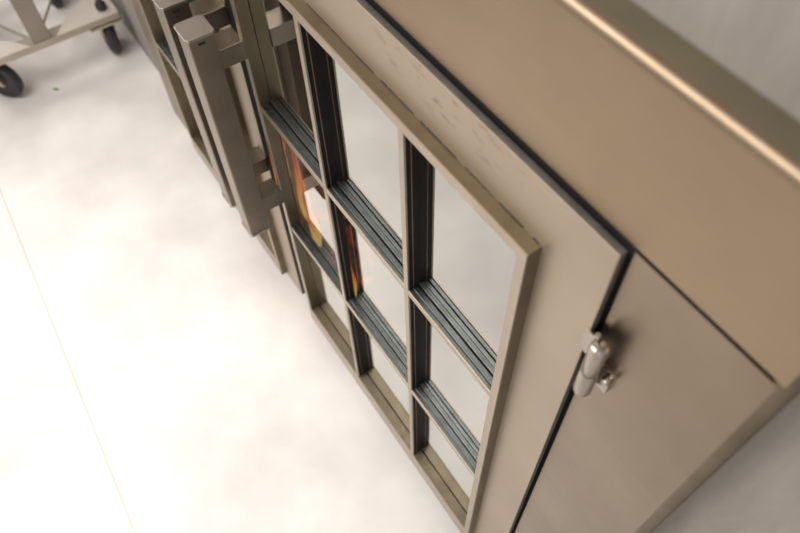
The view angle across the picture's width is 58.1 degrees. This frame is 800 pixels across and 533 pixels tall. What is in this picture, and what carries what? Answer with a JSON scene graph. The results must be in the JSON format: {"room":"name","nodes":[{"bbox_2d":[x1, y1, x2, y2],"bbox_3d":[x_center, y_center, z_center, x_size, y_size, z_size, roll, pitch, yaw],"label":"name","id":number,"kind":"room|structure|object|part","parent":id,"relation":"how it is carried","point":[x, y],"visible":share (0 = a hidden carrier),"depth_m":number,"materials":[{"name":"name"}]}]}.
{"room":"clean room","nodes":[
{"label":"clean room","id":0,"kind":"room"},
{"bbox_2d":[0,0,460,532],"bbox_3d":[-2.157,0.614,1.524,5.715,0.060,11.000,-30,60,-17],"label":"floor","id":1,"kind":"structure","parent":0,"point":[160,372],"depth_m":1.71,"materials":[{"name":"concrete"}]},
{"bbox_2d":[0,0,123,96],"bbox_3d":[-1.191,-0.986,1.953,0.501,0.950,0.478,-30,60,-17],"label":"trolley","id":2,"kind":"object","parent":1,"relation":"on","point":[92,15],"visible":1,"depth_m":2.14,"materials":[{"name":"metal"}]},
{"bbox_3d":[-1.253,-0.746,2.182,0.404,0.008,0.008,25,61,17],"label":"brace rod","id":3,"kind":"part","parent":2,"relation":"part of","materials":[{"name":"metal"}]},
{"bbox_3d":[-1.212,-0.664,2.114,0.190,0.003,0.200,-30,60,-17],"label":"corner plate","id":4,"kind":"part","parent":2,"relation":"part of","materials":[{"name":"metal"}]},
{"bbox_3d":[-1.062,-0.881,1.794,0.054,0.769,0.018,-30,60,-17],"label":"post","id":5,"kind":"part","parent":2,"relation":"part of","materials":[{"name":"metal"}]},
{"bbox_3d":[-1.083,-0.853,2.248,0.008,0.008,0.397,-3,56,-1],"label":"brace rod","id":6,"kind":"part","parent":2,"relation":"part of","materials":[{"name":"metal"}]},
{"bbox_3d":[-1.057,-0.670,2.129,0.462,0.022,0.050,-30,60,-17],"label":"rail","id":7,"kind":"part","parent":2,"relation":"part of","materials":[{"name":"metal"}]},
{"bbox_3d":[-0.986,-0.793,2.193,0.190,0.003,0.200,-30,60,-17],"label":"corner plate","id":8,"kind":"part","parent":2,"relation":"part of","materials":[{"name":"metal"}]},
{"bbox_2d":[131,0,799,532],"bbox_3d":[-0.048,-0.331,1.299,0.625,1.248,1.697,-30,60,-17],"label":"fireplace","id":9,"kind":"object","parent":1,"relation":"on","point":[553,246],"visible":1,"depth_m":0.64,"materials":[{"name":"brown metal"}]},
{"bbox_3d":[-0.635,-0.725,1.665,0.030,1.108,0.160,-30,60,-17],"label":"panel","id":10,"kind":"part","parent":9,"relation":"part of","materials":[{"name":"metal"}]},
{"bbox_3d":[-0.513,-0.559,1.521,0.001,0.301,0.159,-30,60,-17],"label":"pane","id":11,"kind":"part","parent":9,"relation":"part of","materials":[{"name":"clear glass"}]},
{"bbox_3d":[-0.504,-0.386,1.780,0.001,0.307,0.159,-30,60,-17],"label":"pane","id":12,"kind":"part","parent":9,"relation":"part of","materials":[{"name":"clear glass"}]},
{"bbox_3d":[-0.319,-0.257,1.192,0.040,0.436,0.040,-30,60,-17],"label":"handle","id":13,"kind":"part","parent":9,"relation":"part of","materials":[{"name":"metal"}]},
{"bbox_3d":[-0.439,-0.422,1.461,0.002,0.972,0.505,-30,60,-17],"label":"frame","id":14,"kind":"part","parent":9,"relation":"part of","materials":[{"name":"metal"}]},
{"bbox_3d":[-0.272,-0.199,1.153,0.040,0.436,0.040,-30,60,-17],"label":"handle","id":15,"kind":"part","parent":9,"relation":"part of","materials":[{"name":"metal"}]},
{"bbox_3d":[-0.428,-0.447,1.446,0.002,1.057,0.649,-30,60,-17],"label":"door","id":16,"kind":"part","parent":9,"relation":"part of","materials":[{"name":"beige metal"}]},
{"bbox_3d":[-0.150,-0.271,0.953,0.001,0.290,0.195,-30,60,-17],"label":"pane","id":17,"kind":"part","parent":9,"relation":"part of","materials":[{"name":"clear glass"}]},
{"bbox_3d":[-0.142,-0.102,1.205,0.001,0.301,0.195,-30,60,-17],"label":"pane","id":18,"kind":"part","parent":9,"relation":"part of","materials":[{"name":"clear glass"}]},
{"bbox_3d":[-0.134,0.070,1.464,0.001,0.307,0.195,-30,60,-17],"label":"pane","id":19,"kind":"part","parent":9,"relation":"part of","materials":[{"name":"clear glass"}]},
{"bbox_3d":[-0.037,-0.132,0.856,0.001,0.290,0.201,-30,60,-17],"label":"pane","id":20,"kind":"part","parent":9,"relation":"part of","materials":[{"name":"clear glass"}]},
{"bbox_3d":[-0.029,0.036,1.108,0.001,0.301,0.201,-30,60,-17],"label":"pane","id":21,"kind":"part","parent":9,"relation":"part of","materials":[{"name":"clear glass"}]},
{"bbox_3d":[-0.051,0.055,1.130,0.002,0.972,0.602,-30,60,-17],"label":"frame","id":22,"kind":"part","parent":9,"relation":"part of","materials":[{"name":"metal"}]},
{"bbox_3d":[-0.021,0.209,1.367,0.001,0.307,0.201,-30,60,-17],"label":"pane","id":23,"kind":"part","parent":9,"relation":"part of","materials":[{"name":"clear glass"}]},
{"bbox_3d":[0.087,0.342,1.276,0.001,0.307,0.176,-30,60,-17],"label":"pane","id":24,"kind":"part","parent":9,"relation":"part of","materials":[{"name":"clear glass"}]},
{"bbox_3d":[0.079,0.169,1.017,0.001,0.301,0.176,-30,60,-17],"label":"pane","id":25,"kind":"part","parent":9,"relation":"part of","materials":[{"name":"clear glass"}]},
{"bbox_3d":[0.070,0.001,0.764,0.001,0.290,0.176,-30,60,-17],"label":"pane","id":26,"kind":"part","parent":9,"relation":"part of","materials":[{"name":"clear glass"}]},
{"bbox_3d":[-0.029,0.045,1.105,0.002,1.057,0.706,-30,60,-17],"label":"door","id":27,"kind":"part","parent":9,"relation":"part of","materials":[{"name":"beige metal"}]},
{"bbox_3d":[-0.235,-0.544,0.778,0.009,0.135,1.690,-30,60,-17],"label":"apron panel","id":28,"kind":"part","parent":9,"relation":"part of","materials":[{"name":"brown metal"}]},
{"bbox_3d":[0.223,0.332,0.933,0.030,1.108,0.123,-30,60,-17],"label":"panel","id":29,"kind":"part","parent":9,"relation":"part of","materials":[{"name":"metal"}]},
{"bbox_3d":[0.256,0.338,0.848,0.030,1.238,0.018,-30,60,-17],"label":"corner trim","id":30,"kind":"part","parent":9,"relation":"part of","materials":[{"name":"metal"}]},
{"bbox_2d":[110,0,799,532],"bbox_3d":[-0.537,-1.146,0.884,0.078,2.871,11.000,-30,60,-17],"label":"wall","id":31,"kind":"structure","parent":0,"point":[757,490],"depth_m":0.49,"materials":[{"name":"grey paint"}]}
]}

